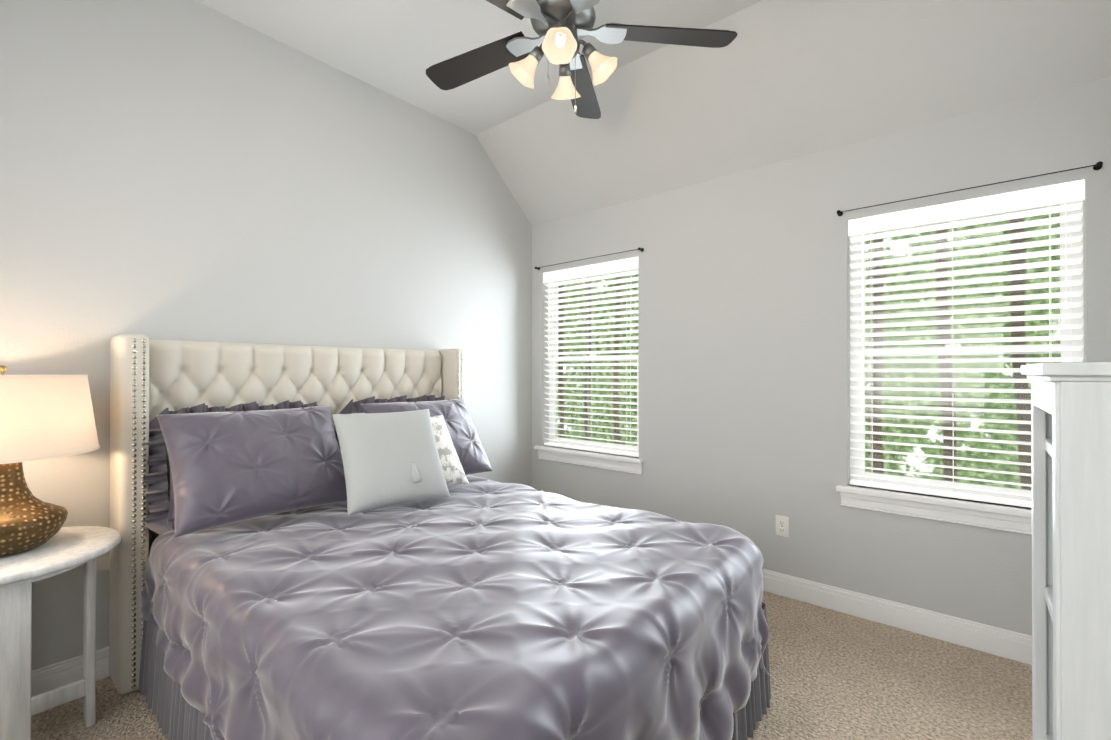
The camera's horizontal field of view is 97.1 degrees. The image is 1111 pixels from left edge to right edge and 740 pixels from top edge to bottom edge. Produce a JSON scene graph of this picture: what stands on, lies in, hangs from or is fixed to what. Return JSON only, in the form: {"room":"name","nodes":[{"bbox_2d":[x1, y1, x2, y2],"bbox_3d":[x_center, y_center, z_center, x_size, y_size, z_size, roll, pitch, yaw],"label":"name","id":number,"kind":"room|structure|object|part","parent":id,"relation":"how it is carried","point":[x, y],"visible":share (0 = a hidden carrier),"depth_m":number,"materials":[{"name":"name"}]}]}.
{"room":"bedroom","nodes":[
{"label":"bedroom","id":0,"kind":"room"},
{"bbox_2d":[0,0,531,670],"bbox_3d":[-1.456,-0.279,2.631,0.140,3.100,4.030,0,0,40],"label":"wall","id":1,"kind":"structure","parent":0,"point":[184,170],"depth_m":2.33,"materials":[{"name":"grey paint"}]},
{"bbox_2d":[31,646,109,696],"bbox_3d":[-1.396,1.210,2.576,0.016,0.122,3.750,0,0,40],"label":"baseboard","id":2,"kind":"structure","parent":1,"relation":"attached to","point":[55,675],"depth_m":1.93,"materials":[{"name":"white wood"}]},
{"bbox_2d":[31,591,1031,739],"bbox_3d":[-0.167,1.317,1.541,3.510,0.100,4.030,0,0,40],"label":"floor","id":3,"kind":"structure","parent":0,"point":[835,675],"depth_m":1.92,"materials":[{"name":"carpet"}]},
{"bbox_2d":[0,526,120,739],"bbox_3d":[-1.813,0.935,1.621,0.564,0.665,0.564,0,0,40],"label":"nightstand","id":4,"kind":"object","parent":3,"relation":"on","point":[63,549],"visible":0.9,"depth_m":1.54,"materials":[{"name":"white wood"}]},
{"bbox_2d":[0,365,99,556],"bbox_3d":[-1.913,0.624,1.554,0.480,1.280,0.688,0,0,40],"label":"lamp","id":5,"kind":"object","parent":4,"relation":"on","point":[42,417],"visible":1,"depth_m":1.59,"materials":[{"name":"white fabric"}]},
{"bbox_3d":[-1.843,0.150,1.635,0.475,0.267,0.475,0,0,40],"label":"lamp shade","id":6,"kind":"part","parent":5,"relation":"part of","materials":[{"name":"fabric"}]},
{"bbox_2d":[109,334,770,739],"bbox_3d":[-0.461,0.563,1.984,2.201,1.412,1.716,0,0,40],"label":"bed","id":7,"kind":"object","parent":3,"relation":"on","point":[321,542],"visible":1,"depth_m":1.65,"materials":[{"name":"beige fabric"}]},
{"bbox_3d":[-1.213,0.565,2.618,0.233,1.412,1.716,0,0,40],"label":"headboard","id":8,"kind":"part","parent":7,"relation":"part of","materials":[{"name":"beige fabric"}]},
{"bbox_2d":[332,409,450,515],"bbox_3d":[-0.736,0.392,2.219,0.312,0.398,0.493,0,0,40],"label":"pillow","id":9,"kind":"object","parent":7,"relation":"on","point":[392,458],"depth_m":2.15,"materials":[{"name":"grey fabric"}]},
{"bbox_2d":[140,475,768,739],"bbox_3d":[-0.349,0.925,1.892,1.914,0.618,1.660,0,0,40],"label":"comforter","id":10,"kind":"object","parent":7,"relation":"on","point":[490,609],"depth_m":1.39,"materials":[{"name":"purple fabric"}]},
{"bbox_2d":[1021,362,1110,739],"bbox_3d":[0.951,0.627,0.694,0.402,1.275,0.375,0,0,40],"label":"dresser","id":11,"kind":"object","parent":3,"relation":"on","point":[1071,530],"visible":1,"depth_m":0.67,"materials":[{"name":"white paint"}]},
{"bbox_2d":[194,0,1110,226],"bbox_3d":[-0.167,-1.508,1.549,3.230,0.650,3.750,0,0,40],"label":"ceiling","id":12,"kind":"structure","parent":0,"point":[775,81],"depth_m":2.49,"materials":[{"name":"grey paint"}]},
{"bbox_2d":[426,0,736,118],"bbox_3d":[-0.007,-1.366,1.908,1.321,0.689,1.316,0,0,40],"label":"fan","id":13,"kind":"object","parent":12,"relation":"hanging from","point":[562,28],"visible":1,"depth_m":1.95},
{"bbox_2d":[532,77,1110,635],"bbox_3d":[1.086,-0.278,3.033,3.230,3.100,0.140,0,0,40],"label":"wall","id":14,"kind":"structure","parent":0,"point":[744,341],"depth_m":2.73,"materials":[{"name":"grey paint"}]},
{"bbox_2d":[534,445,643,474],"bbox_3d":[0.244,0.662,3.675,0.980,0.106,0.131,0,0,40],"label":"window sill","id":15,"kind":"structure","parent":14,"relation":"attached to","point":[606,461],"depth_m":3.60,"materials":[{"name":"white wood"}]},
{"bbox_2d":[535,247,643,269],"bbox_3d":[0.215,-0.821,3.645,0.976,0.026,0.050,0,0,40],"label":"curtain rod","id":16,"kind":"object","parent":14,"relation":"attached to","point":[639,248],"visible":0.98,"depth_m":3.55,"materials":[{"name":"black metal"}]},
{"bbox_2d":[549,269,638,452],"bbox_3d":[0.299,-0.088,3.743,0.890,1.395,0.057,0,0,40],"label":"window unit","id":17,"kind":"structure","parent":14,"relation":"in","point":[553,425],"depth_m":3.83,"materials":[{"name":"white plastic"}]},
{"bbox_2d":[543,256,638,456],"bbox_3d":[0.252,-0.090,3.688,0.882,1.388,0.075,0,0,40],"label":"window blind","id":18,"kind":"object","parent":17,"relation":"attached to","point":[614,266],"visible":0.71,"depth_m":3.66,"materials":[{"name":"white plastic"}]},
{"bbox_2d":[776,515,788,536],"bbox_3d":[1.279,0.881,2.770,0.070,0.114,0.008,0,0,40],"label":"outlet","id":19,"kind":"object","parent":14,"relation":"attached to","point":[782,525],"visible":1,"depth_m":2.77,"materials":[{"name":"white plastic"}]},
{"bbox_2d":[762,569,1031,664],"bbox_3d":[1.036,1.211,2.969,3.230,0.122,0.016,0,0,40],"label":"baseboard","id":20,"kind":"structure","parent":14,"relation":"attached to","point":[1008,644],"depth_m":2.39,"materials":[{"name":"white wood"}]},
{"bbox_2d":[836,485,1031,534],"bbox_3d":[1.869,0.658,2.306,0.950,0.106,0.131,0,0,40],"label":"window sill","id":21,"kind":"structure","parent":14,"relation":"attached to","point":[1003,518],"depth_m":2.30,"materials":[{"name":"white wood"}]},
{"bbox_2d":[850,200,1083,500],"bbox_3d":[1.924,-0.092,2.374,0.860,1.395,0.057,0,0,40],"label":"window unit","id":22,"kind":"structure","parent":14,"relation":"in","point":[857,453],"depth_m":2.37,"materials":[{"name":"white plastic"}]},
{"bbox_2d":[848,179,1084,507],"bbox_3d":[1.877,-0.094,2.318,0.852,1.388,0.075,0,0,40],"label":"window blind","id":23,"kind":"object","parent":22,"relation":"attached to","point":[1059,193],"visible":0.98,"depth_m":2.29,"materials":[{"name":"white plastic"}]},
{"bbox_2d":[837,161,1102,215],"bbox_3d":[1.840,-0.825,2.276,0.946,0.026,0.050,0,0,40],"label":"curtain rod","id":24,"kind":"object","parent":14,"relation":"attached to","point":[1097,165],"visible":0.98,"depth_m":2.17,"materials":[{"name":"black metal"}]},
{"label":"outside","id":25,"kind":"structure","parent":0,"visible":0},
{"bbox_2d":[558,205,1060,489],"bbox_3d":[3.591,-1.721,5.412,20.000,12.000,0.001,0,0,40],"label":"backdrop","id":26,"kind":"structure","parent":25,"point":[948,452],"depth_m":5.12,"materials":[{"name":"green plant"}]}
]}

